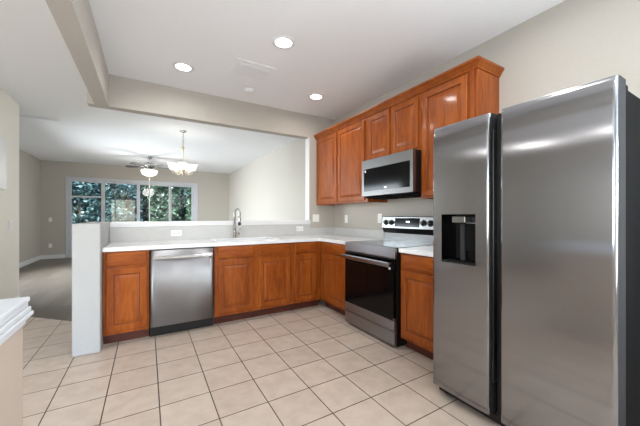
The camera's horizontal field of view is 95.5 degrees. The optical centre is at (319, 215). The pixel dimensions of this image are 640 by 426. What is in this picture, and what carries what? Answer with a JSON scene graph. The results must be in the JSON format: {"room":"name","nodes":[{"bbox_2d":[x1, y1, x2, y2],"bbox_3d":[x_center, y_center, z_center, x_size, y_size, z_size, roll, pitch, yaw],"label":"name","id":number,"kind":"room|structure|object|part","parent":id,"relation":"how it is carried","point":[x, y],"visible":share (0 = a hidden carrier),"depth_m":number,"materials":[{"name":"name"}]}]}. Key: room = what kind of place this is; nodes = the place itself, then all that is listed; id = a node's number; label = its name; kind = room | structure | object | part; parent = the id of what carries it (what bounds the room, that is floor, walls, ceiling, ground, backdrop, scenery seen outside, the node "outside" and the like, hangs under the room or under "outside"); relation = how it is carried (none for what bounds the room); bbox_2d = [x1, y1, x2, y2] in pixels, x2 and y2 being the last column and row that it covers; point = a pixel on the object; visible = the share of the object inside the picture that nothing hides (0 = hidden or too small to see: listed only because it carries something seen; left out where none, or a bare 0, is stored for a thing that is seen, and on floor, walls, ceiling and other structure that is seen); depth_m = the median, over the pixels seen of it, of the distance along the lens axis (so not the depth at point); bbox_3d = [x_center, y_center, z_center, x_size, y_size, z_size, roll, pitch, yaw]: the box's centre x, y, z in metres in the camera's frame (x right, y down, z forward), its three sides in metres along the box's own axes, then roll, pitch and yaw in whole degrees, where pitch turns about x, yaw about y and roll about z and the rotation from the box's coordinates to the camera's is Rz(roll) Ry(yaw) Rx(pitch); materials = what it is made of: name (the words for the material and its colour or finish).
{"room":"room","nodes":[
{"label":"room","id":0,"kind":"room"},
{"bbox_2d":[0,88,18,298],"bbox_3d":[-3.932,-0.174,3.467,0.150,2.757,1.250,0,0,-31],"label":"wall","id":1,"kind":"structure","parent":0,"point":[9,108],"depth_m":3.79,"materials":[{"name":"beige paint"}]},
{"bbox_2d":[0,136,6,189],"bbox_3d":[-3.805,-0.636,3.435,0.034,0.620,0.365,0,0,-31],"label":"wall panel","id":2,"kind":"object","parent":1,"relation":"attached to","point":[3,148],"visible":1,"depth_m":3.52,"materials":[{"name":"white paint"}]},
{"bbox_2d":[8,220,12,228],"bbox_3d":[-4.024,0.114,3.779,0.009,0.115,0.115,0,0,-31],"label":"light switch","id":3,"kind":"object","parent":1,"relation":"attached to","point":[10,222],"visible":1,"depth_m":3.76,"materials":[{"name":"white plastic"}]},
{"bbox_2d":[0,326,22,425],"bbox_3d":[-0.045,0.756,-0.811,0.195,0.895,4.023,0,0,-31],"label":"wall","id":4,"kind":"structure","parent":0,"point":[11,350],"depth_m":0.89,"materials":[{"name":"beige paint"}]},
{"bbox_2d":[0,297,33,344],"bbox_3d":[-0.054,0.317,-0.797,0.239,0.090,4.035,0,0,-31],"label":"trim","id":5,"kind":"structure","parent":4,"relation":"attached to","point":[14,312],"depth_m":0.88,"materials":[{"name":"grey paint"}]},
{"bbox_2d":[19,149,39,262],"bbox_3d":[-6.113,-0.174,5.980,1.030,2.757,5.600,0,0,-31],"label":"wall","id":6,"kind":"structure","parent":0,"point":[29,166],"depth_m":7.34,"materials":[{"name":"paint"}]},
{"bbox_2d":[19,255,40,267],"bbox_3d":[-6.408,1.149,5.787,0.017,0.110,5.270,0,0,-31],"label":"baseboard","id":7,"kind":"structure","parent":6,"relation":"attached to","point":[37,258],"depth_m":7.29,"materials":[{"name":"white paint"}]},
{"bbox_2d":[19,257,71,320],"bbox_3d":[-3.882,1.204,6.551,5.450,0.001,7.000,0,0,-31],"label":"floor","id":8,"kind":"structure","parent":0,"point":[47,283],"depth_m":4.89,"materials":[{"name":"grey carpet"}]},
{"bbox_2d":[45,0,108,106],"bbox_3d":[-0.678,-1.375,0.312,0.125,0.355,6.600,0,0,-31],"label":"beam","id":9,"kind":"structure","parent":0,"point":[74,19],"depth_m":2.12,"materials":[{"name":"paint"}]},
{"bbox_2d":[72,222,108,356],"bbox_3d":[-2.205,0.635,2.822,0.197,1.137,0.723,0,0,-31],"label":"wall","id":10,"kind":"structure","parent":0,"point":[88,238],"depth_m":2.52,"materials":[{"name":"paint"}]},
{"bbox_2d":[40,160,228,254],"bbox_3d":[-5.603,-0.174,9.449,5.145,2.757,0.160,0,0,-31],"label":"wall","id":11,"kind":"structure","parent":0,"point":[213,188],"depth_m":8.61,"materials":[{"name":"paint"}]},
{"bbox_2d":[41,254,64,258],"bbox_3d":[-5.557,1.149,9.373,5.145,0.110,0.018,0,0,-31],"label":"baseboard","id":12,"kind":"structure","parent":11,"relation":"attached to","point":[58,255],"depth_m":8.19,"materials":[{"name":"white paint"}]},
{"bbox_2d":[69,176,188,182],"bbox_3d":[-5.791,-0.029,9.252,3.574,2.247,0.026,0,0,-31],"label":"trim","id":13,"kind":"structure","parent":11,"relation":"attached to","point":[69,176],"depth_m":9.11,"materials":[{"name":"paint"}]},
{"bbox_2d":[65,176,197,257],"bbox_3d":[-5.825,0.032,9.310,3.550,2.345,0.110,0,0,-31],"label":"door","id":14,"kind":"structure","parent":11,"relation":"in","point":[68,180],"depth_m":8.87,"materials":[{"name":"grey"}]},
{"bbox_3d":[-6.927,0.046,8.629,0.780,2.215,0.035,0,0,-31],"label":"panel","id":15,"kind":"part","parent":14,"relation":"part of","materials":[{"name":"grey"}]},
{"bbox_3d":[-6.221,0.046,9.095,0.910,2.215,0.035,0,0,-31],"label":"panel","id":16,"kind":"part","parent":14,"relation":"part of","materials":[{"name":"grey"}]},
{"bbox_3d":[-5.421,0.046,9.525,0.905,2.215,0.035,0,0,-31],"label":"panel","id":17,"kind":"part","parent":14,"relation":"part of","materials":[{"name":"grey"}]},
{"bbox_3d":[-4.750,0.046,9.971,0.705,2.215,0.035,0,0,-31],"label":"panel","id":18,"kind":"part","parent":14,"relation":"part of","materials":[{"name":"grey"}]},
{"bbox_2d":[87,74,333,319],"bbox_3d":[-1.157,-0.174,3.937,3.140,2.757,0.120,0,0,-31],"label":"wall","id":19,"kind":"structure","parent":0,"point":[125,94],"depth_m":3.79,"materials":[{"name":"paint"}]},
{"bbox_2d":[109,220,310,226],"bbox_3d":[-1.340,0.095,3.827,2.692,0.061,0.162,0,0,-31],"label":"trim","id":20,"kind":"structure","parent":19,"relation":"on","point":[252,222],"depth_m":3.63,"materials":[{"name":"white paint"}]},
{"bbox_2d":[110,224,383,241],"bbox_3d":[-0.721,0.208,3.400,2.939,0.163,1.247,0,0,-31],"label":"backsplash","id":21,"kind":"structure","parent":19,"relation":"attached to","point":[117,234],"depth_m":3.75,"materials":[{"name":"grey paint"}]},
{"bbox_2d":[305,138,308,219],"bbox_3d":[-0.196,-0.570,4.509,0.008,1.266,0.124,0,0,-31],"label":"trim","id":22,"kind":"structure","parent":19,"relation":"attached to","point":[307,139],"depth_m":4.50,"materials":[{"name":"white paint"}]},
{"bbox_2d":[313,214,318,221],"bbox_3d":[-0.062,0.032,4.513,0.115,0.115,0.009,0,0,-31],"label":"light switch","id":23,"kind":"object","parent":19,"relation":"attached to","point":[315,216],"visible":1,"depth_m":4.51,"materials":[{"name":"white plastic"}]},
{"bbox_2d":[23,299,500,425],"bbox_3d":[-1.329,1.204,0.600,7.150,0.001,7.760,0,0,-31],"label":"floor","id":24,"kind":"structure","parent":0,"point":[308,366],"depth_m":2.14,"materials":[{"name":"beige tile"}]},
{"bbox_2d":[103,250,148,343],"bbox_3d":[-1.979,0.767,3.000,0.365,0.874,0.610,0,0,-31],"label":"base cabinet","id":25,"kind":"object","parent":24,"relation":"on","point":[125,273],"visible":0.91,"depth_m":2.74,"materials":[{"name":"brown wood"}]},
{"bbox_3d":[-1.825,0.404,2.748,0.321,0.124,0.019,0,0,-31],"label":"drawer","id":26,"kind":"part","parent":25,"relation":"part of","materials":[{"name":"brown wood"}]},
{"bbox_3d":[-1.825,0.780,2.748,0.321,0.584,0.019,0,0,-31],"label":"door","id":27,"kind":"part","parent":25,"relation":"part of","materials":[{"name":"brown wood"}]},
{"bbox_2d":[150,247,213,336],"bbox_3d":[-1.539,0.768,3.216,0.598,0.864,0.669,0,0,-31],"label":"dishwasher","id":28,"kind":"object","parent":24,"relation":"on","point":[181,279],"visible":0.98,"depth_m":2.97,"materials":[{"name":"silver metal"}]},
{"bbox_2d":[154,247,204,249],"bbox_3d":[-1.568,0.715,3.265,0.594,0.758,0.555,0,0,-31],"label":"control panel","id":29,"kind":"object","parent":28,"relation":"in","point":[193,247],"depth_m":3.01,"materials":[{"name":"silver metal"}]},
{"bbox_3d":[-1.383,0.409,2.954,0.544,0.028,0.059,0,0,-31],"label":"handle","id":30,"kind":"part","parent":28,"relation":"part of","materials":[{"name":"silver metal"}]},
{"bbox_2d":[213,242,291,323],"bbox_3d":[-0.898,0.767,3.643,0.929,0.874,0.610,0,0,-31],"label":"base cabinet","id":31,"kind":"object","parent":24,"relation":"on","point":[253,280],"visible":0.94,"depth_m":3.37,"materials":[{"name":"brown wood"}]},
{"bbox_3d":[-0.941,0.404,3.274,0.397,0.124,0.019,0,0,-31],"label":"drawer","id":32,"kind":"part","parent":31,"relation":"part of","materials":[{"name":"brown wood"}]},
{"bbox_3d":[-0.941,0.780,3.274,0.397,0.584,0.019,0,0,-31],"label":"door","id":33,"kind":"part","parent":31,"relation":"part of","materials":[{"name":"brown wood"}]},
{"bbox_2d":[102,224,384,251],"bbox_3d":[-0.721,0.228,3.400,2.939,0.202,1.247,0,0,-31],"label":"countertop","id":34,"kind":"structure","parent":31,"relation":"on","point":[121,238],"depth_m":3.59,"materials":[{"name":"white stone"}]},
{"bbox_2d":[171,230,181,235],"bbox_3d":[-1.732,0.206,3.501,0.118,0.072,0.008,0,0,-31],"label":"outlet","id":35,"kind":"object","parent":34,"relation":"attached to","point":[173,232],"visible":1,"depth_m":3.50,"materials":[{"name":"white plastic"}]},
{"bbox_2d":[233,208,240,237],"bbox_3d":[-1.054,0.092,3.727,0.102,0.394,0.206,0,0,-31],"label":"faucet","id":36,"kind":"object","parent":34,"relation":"on","point":[236,209],"visible":0.96,"depth_m":3.76,"materials":[{"name":"silver metal"}]},
{"bbox_3d":[-1.061,0.042,3.716,0.029,0.294,0.189,0,0,-38],"label":"spout","id":37,"kind":"part","parent":36,"relation":"part of","materials":[{"name":"silver metal"}]},
{"bbox_2d":[211,237,278,241],"bbox_3d":[-0.917,0.381,3.574,0.736,0.200,0.416,0,0,-31],"label":"sink","id":38,"kind":"object","parent":34,"relation":"in","point":[248,238],"visible":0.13,"depth_m":3.66,"materials":[{"name":"white paint"}]},
{"bbox_2d":[296,226,302,230],"bbox_3d":[-0.303,0.190,4.351,0.118,0.072,0.008,0,0,-31],"label":"outlet","id":39,"kind":"object","parent":34,"relation":"attached to","point":[298,228],"visible":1,"depth_m":4.35,"materials":[{"name":"white plastic"}]},
{"bbox_3d":[-0.547,0.404,3.508,0.405,0.124,0.019,0,0,-31],"label":"drawer","id":40,"kind":"part","parent":31,"relation":"part of","materials":[{"name":"brown wood"}]},
{"bbox_3d":[-0.547,0.780,3.508,0.405,0.584,0.019,0,0,-31],"label":"door","id":41,"kind":"part","parent":31,"relation":"part of","materials":[{"name":"brown wood"}]},
{"bbox_2d":[289,241,320,309],"bbox_3d":[-0.317,0.767,3.989,0.418,0.874,0.610,0,0,-31],"label":"base cabinet","id":42,"kind":"object","parent":24,"relation":"on","point":[306,256],"visible":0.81,"depth_m":3.73,"materials":[{"name":"brown wood"}]},
{"bbox_3d":[-0.184,0.404,3.724,0.306,0.124,0.019,0,0,-31],"label":"drawer","id":43,"kind":"part","parent":42,"relation":"part of","materials":[{"name":"brown wood"}]},
{"bbox_3d":[-0.184,0.780,3.724,0.306,0.584,0.019,0,0,-31],"label":"door","id":44,"kind":"part","parent":42,"relation":"part of","materials":[{"name":"brown wood"}]},
{"bbox_2d":[321,241,346,314],"bbox_3d":[0.425,0.767,3.729,0.624,0.874,0.630,0,0,-31],"label":"base cabinet","id":45,"kind":"object","parent":24,"relation":"on","point":[332,264],"visible":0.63,"depth_m":3.57,"materials":[{"name":"brown wood"}]},
{"bbox_3d":[0.186,0.780,3.538,0.019,0.584,0.510,0,0,-31],"label":"door","id":46,"kind":"part","parent":45,"relation":"part of","materials":[{"name":"brown wood"}]},
{"bbox_3d":[0.186,0.404,3.538,0.019,0.124,0.510,0,0,-31],"label":"drawer","id":47,"kind":"part","parent":45,"relation":"part of","materials":[{"name":"brown wood"}]},
{"bbox_2d":[341,216,432,346],"bbox_3d":[0.728,0.604,3.089,0.724,1.200,0.762,0,0,-31],"label":"range","id":48,"kind":"object","parent":24,"relation":"on","point":[372,267],"visible":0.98,"depth_m":2.93,"materials":[{"name":"silver metal"}]},
{"bbox_3d":[0.445,0.438,2.920,0.066,0.048,0.736,0,0,-31],"label":"handle","id":49,"kind":"part","parent":48,"relation":"part of","materials":[{"name":"silver metal"}]},
{"bbox_3d":[0.485,0.725,2.951,0.030,0.453,0.744,0,0,-31],"label":"oven glass","id":50,"kind":"part","parent":48,"relation":"part of","materials":[{"name":"black glass"}]},
{"bbox_3d":[0.488,0.449,2.945,0.032,0.098,0.756,0,0,-31],"label":"oven door","id":51,"kind":"part","parent":48,"relation":"part of","materials":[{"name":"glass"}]},
{"bbox_3d":[0.489,0.337,2.946,0.034,0.098,0.760,0,0,-31],"label":"panel","id":52,"kind":"part","parent":48,"relation":"part of","materials":[{"name":"silver metal"}]},
{"bbox_3d":[0.488,1.111,2.946,0.030,0.127,0.756,0,0,-31],"label":"drawer","id":53,"kind":"part","parent":48,"relation":"part of","materials":[{"name":"silver metal"}]},
{"bbox_2d":[347,239,432,249],"bbox_3d":[0.734,0.298,3.092,0.555,0.021,0.762,0,0,-31],"label":"cooktop","id":54,"kind":"object","parent":48,"relation":"in","point":[388,243],"depth_m":3.04,"materials":[{"name":"silver glass"}]},
{"bbox_3d":[0.960,0.073,3.223,0.017,0.098,0.357,0,0,-31],"label":"display panel","id":55,"kind":"part","parent":48,"relation":"part of","materials":[{"name":"black glass"}]},
{"bbox_2d":[401,253,432,359],"bbox_3d":[1.129,0.767,2.546,0.624,0.874,0.561,0,0,-31],"label":"base cabinet","id":56,"kind":"object","parent":24,"relation":"on","point":[416,270],"visible":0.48,"depth_m":2.46,"materials":[{"name":"brown wood"}]},
{"bbox_2d":[399,245,432,256],"bbox_3d":[1.127,0.257,2.546,0.636,0.144,0.567,0,0,-31],"label":"countertop","id":57,"kind":"structure","parent":56,"relation":"on","point":[421,250],"depth_m":2.52,"materials":[{"name":"white stone"}]},
{"bbox_3d":[0.868,0.404,2.392,0.019,0.124,0.523,0,0,-31],"label":"drawer","id":58,"kind":"part","parent":56,"relation":"part of","materials":[{"name":"brown wood"}]},
{"bbox_2d":[433,75,639,425],"bbox_3d":[1.373,0.304,1.815,0.881,1.800,0.906,0,0,-31],"label":"refrigerator","id":59,"kind":"object","parent":24,"relation":"on","point":[536,202],"visible":1,"depth_m":1.42,"materials":[{"name":"silver metal"}]},
{"bbox_3d":[0.912,0.274,1.846,0.119,1.733,0.381,0,0,-31],"label":"freezer door","id":60,"kind":"part","parent":59,"relation":"part of","materials":[{"name":"silver metal"}]},
{"bbox_3d":[1.022,0.229,1.681,0.083,1.450,0.013,0,0,-31],"label":"pocket handle","id":61,"kind":"part","parent":59,"relation":"part of","materials":[{"name":"black plastic"}]},
{"bbox_3d":[1.044,0.229,1.643,0.083,1.450,0.014,0,0,-31],"label":"pocket handle","id":62,"kind":"part","parent":59,"relation":"part of","materials":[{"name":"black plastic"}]},
{"bbox_3d":[1.159,0.274,1.431,0.119,1.733,0.465,0,0,-31],"label":"fresh food door","id":63,"kind":"part","parent":59,"relation":"part of","materials":[{"name":"silver metal"}]},
{"bbox_2d":[0,0,564,173],"bbox_3d":[-2.900,-1.613,3.092,7.300,0.120,13.950,0,0,-31],"label":"ceiling","id":64,"kind":"structure","parent":0,"point":[351,53],"depth_m":2.83,"materials":[{"name":"paint"}]},
{"bbox_2d":[19,113,59,120],"bbox_3d":[-4.408,-1.545,4.551,0.500,0.016,0.160,0,0,-31],"label":"ceiling vent","id":65,"kind":"object","parent":64,"relation":"in","point":[20,114],"visible":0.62,"depth_m":4.54,"materials":[{"name":"metal"}]},
{"bbox_2d":[125,156,168,186],"bbox_3d":[-4.465,-1.154,7.637,1.111,0.796,1.100,0,0,-31],"label":"ceiling fan","id":66,"kind":"object","parent":64,"relation":"hanging from","point":[148,170],"visible":0.98,"depth_m":7.50,"materials":[{"name":"silver metal"}]},
{"bbox_3d":[-4.855,-1.286,7.558,0.385,0.036,0.135,0,0,-6],"label":"blade","id":67,"kind":"part","parent":66,"relation":"part of","materials":[{"name":"grey"}]},
{"bbox_3d":[-4.465,-1.124,7.601,0.390,0.162,0.390,0,0,-31],"label":"lamp shade","id":68,"kind":"part","parent":66,"relation":"part of","materials":[{"name":"white glass"}]},
{"bbox_2d":[167,130,197,175],"bbox_3d":[-2.504,-1.147,5.295,0.514,0.811,0.508,0,0,-31],"label":"chandelier","id":69,"kind":"object","parent":64,"relation":"hanging from","point":[183,166],"visible":1,"depth_m":5.29,"materials":[{"name":"white glass"}]},
{"bbox_3d":[-2.640,-0.882,5.182,0.164,0.119,0.164,0,0,-31],"label":"lamp shade","id":70,"kind":"part","parent":69,"relation":"part of","materials":[{"name":"white glass"}]},
{"bbox_3d":[-2.426,-0.882,5.141,0.164,0.119,0.164,0,0,-31],"label":"lamp shade","id":71,"kind":"part","parent":69,"relation":"part of","materials":[{"name":"white glass"}]},
{"bbox_3d":[-2.322,-0.882,5.332,0.164,0.119,0.164,0,0,-31],"label":"lamp shade","id":72,"kind":"part","parent":69,"relation":"part of","materials":[{"name":"white glass"}]},
{"bbox_2d":[172,62,193,71],"bbox_3d":[-1.424,-1.549,3.027,0.208,0.006,0.208,0,0,-31],"label":"recessed light","id":73,"kind":"object","parent":64,"relation":"in","point":[181,66],"visible":1,"depth_m":3.02,"materials":[{"name":"white glass"}]},
{"bbox_2d":[244,87,254,93],"bbox_3d":[-0.867,-1.532,3.568,0.132,0.039,0.132,0,0,-31],"label":"smoke detector","id":74,"kind":"object","parent":64,"relation":"attached to","point":[248,90],"visible":1,"depth_m":3.53,"materials":[{"name":"white plastic"}]},
{"bbox_2d":[230,58,274,79],"bbox_3d":[-0.717,-1.543,3.081,0.400,0.020,0.300,0,0,-31],"label":"ceiling vent","id":75,"kind":"object","parent":64,"relation":"in","point":[244,67],"visible":1,"depth_m":3.05,"materials":[{"name":"metal"}]},
{"bbox_2d":[272,35,294,48],"bbox_3d":[-0.326,-1.549,2.599,0.208,0.006,0.208,0,0,-31],"label":"recessed light","id":76,"kind":"object","parent":64,"relation":"in","point":[282,41],"visible":1,"depth_m":2.59,"materials":[{"name":"white paint"}]},
{"bbox_2d":[308,93,323,99],"bbox_3d":[-0.051,-1.549,3.780,0.208,0.006,0.208,0,0,-31],"label":"recessed light","id":77,"kind":"object","parent":64,"relation":"in","point":[315,96],"visible":1,"depth_m":3.77,"materials":[{"name":"white paint"}]},
{"bbox_2d":[229,0,639,243],"bbox_3d":[0.185,-0.174,4.899,0.150,2.757,13.900,0,0,-31],"label":"wall","id":78,"kind":"structure","parent":0,"point":[571,43],"depth_m":2.36,"materials":[{"name":"paint"}]},
{"bbox_2d":[317,117,386,205],"bbox_3d":[0.387,-0.682,4.072,0.340,1.028,1.218,0,0,-31],"label":"upper cabinet","id":79,"kind":"object","parent":78,"relation":"attached to","point":[341,153],"visible":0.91,"depth_m":3.88,"materials":[{"name":"brown wood"}]},
{"bbox_3d":[0.095,-0.674,4.248,0.019,0.968,0.535,0,0,-31],"label":"door","id":80,"kind":"part","parent":79,"relation":"part of","materials":[{"name":"brown wood"}]},
{"bbox_3d":[0.393,-0.674,3.748,0.019,0.968,0.566,0,0,-31],"label":"door","id":81,"kind":"part","parent":79,"relation":"part of","materials":[{"name":"brown wood"}]},
{"bbox_2d":[378,214,381,222],"bbox_3d":[0.771,0.029,3.758,0.008,0.118,0.072,0,0,-31],"label":"outlet","id":82,"kind":"object","parent":78,"relation":"attached to","point":[379,215],"visible":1,"depth_m":3.75,"materials":[{"name":"white plastic"}]},
{"bbox_2d":[368,93,420,159],"bbox_3d":[0.901,-0.917,3.209,0.340,0.558,0.788,0,0,-31],"label":"upper cabinet","id":83,"kind":"object","parent":78,"relation":"attached to","point":[396,128],"visible":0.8,"depth_m":3.05,"materials":[{"name":"brown wood"}]},
{"bbox_3d":[0.664,-0.909,3.292,0.019,0.498,0.350,0,0,-31],"label":"door","id":84,"kind":"part","parent":83,"relation":"part of","materials":[{"name":"brown wood"}]},
{"bbox_2d":[362,149,420,199],"bbox_3d":[0.865,-0.414,3.170,0.434,0.440,0.755,0,0,-31],"label":"microwave","id":85,"kind":"object","parent":83,"relation":"attached to","point":[396,175],"visible":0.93,"depth_m":2.97,"materials":[{"name":"silver metal"}]},
{"bbox_3d":[0.698,-0.407,3.073,0.034,0.253,0.683,0,0,-31],"label":"door glass","id":86,"kind":"part","parent":85,"relation":"part of","materials":[{"name":"black glass"}]},
{"bbox_3d":[0.860,-0.909,2.963,0.019,0.498,0.353,0,0,-31],"label":"door","id":87,"kind":"part","parent":83,"relation":"part of","materials":[{"name":"brown wood"}]},
{"bbox_2d":[314,55,503,139],"bbox_3d":[0.727,-1.214,3.469,0.373,0.068,2.604,0,0,-31],"label":"crown molding","id":88,"kind":"structure","parent":78,"relation":"attached to","point":[479,62],"depth_m":2.72,"materials":[{"name":"brown wood"}]},
{"bbox_2d":[421,68,498,198],"bbox_3d":[1.244,-0.682,2.632,0.340,1.028,0.551,0,0,-31],"label":"upper cabinet","id":89,"kind":"object","parent":78,"relation":"attached to","point":[474,93],"visible":0.48,"depth_m":2.50,"materials":[{"name":"brown wood"}]},
{"bbox_3d":[1.092,-0.674,2.574,0.019,0.968,0.453,0,0,-31],"label":"door","id":90,"kind":"part","parent":89,"relation":"part of","materials":[{"name":"brown wood"}]},
{"label":"outside","id":91,"kind":"structure","parent":0,"visible":0},
{"bbox_3d":[-10.009,1.294,17.975,28.000,0.060,18.700,0,0,-31],"label":"ground","id":92,"kind":"structure","parent":91,"visible":0},
{"bbox_2d":[72,182,100,223],"bbox_3d":[-9.317,-0.970,11.246,1.380,4.484,1.350,0,0,-31],"label":"tree","id":93,"kind":"object","parent":92,"relation":"on","point":[92,213],"visible":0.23,"depth_m":11.21,"materials":[{"name":"green plant"}]},
{"bbox_2d":[99,183,136,220],"bbox_3d":[-9.284,-1.710,13.226,1.769,5.979,1.682,0,0,-31],"label":"tree","id":94,"kind":"object","parent":92,"relation":"on","point":[100,183],"visible":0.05,"depth_m":12.97,"materials":[{"name":"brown plant"}]},
{"bbox_2d":[105,183,142,221],"bbox_3d":[-7.997,-1.053,11.899,1.385,4.654,1.353,0,0,-18],"label":"tree","id":95,"kind":"object","parent":92,"relation":"on","point":[115,213],"visible":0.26,"depth_m":11.69,"materials":[{"name":"green plant"}]},
{"bbox_2d":[74,187,185,221],"bbox_3d":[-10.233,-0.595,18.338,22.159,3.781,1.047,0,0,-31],"label":"tree","id":96,"kind":"object","parent":92,"relation":"on","point":[182,188],"visible":0.02,"depth_m":18.73,"materials":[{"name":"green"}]},
{"bbox_2d":[140,185,180,220],"bbox_3d":[-7.813,-1.324,14.284,1.753,5.202,1.659,0,0,-31],"label":"tree","id":97,"kind":"object","parent":92,"relation":"on","point":[145,188],"visible":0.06,"depth_m":13.81,"materials":[{"name":"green plant"}]},
{"bbox_2d":[147,185,180,220],"bbox_3d":[-6.819,-0.784,12.752,1.442,4.108,1.371,0,0,-31],"label":"tree","id":98,"kind":"object","parent":92,"relation":"on","point":[160,194],"visible":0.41,"depth_m":12.46,"materials":[{"name":"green plant"}]},
{"bbox_2d":[183,187,190,220],"bbox_3d":[-6.194,-1.575,15.074,1.751,5.686,1.641,0,0,-23],"label":"tree","id":99,"kind":"object","parent":92,"relation":"on","point":[186,188],"visible":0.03,"depth_m":14.59,"materials":[{"name":"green plant"}]},
{"bbox_2d":[185,187,190,220],"bbox_3d":[-5.496,-0.927,13.386,1.362,4.419,1.380,0,0,-6],"label":"tree","id":100,"kind":"object","parent":92,"relation":"on","point":[188,202],"visible":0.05,"depth_m":13.01,"materials":[{"name":"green plant"}]}
]}

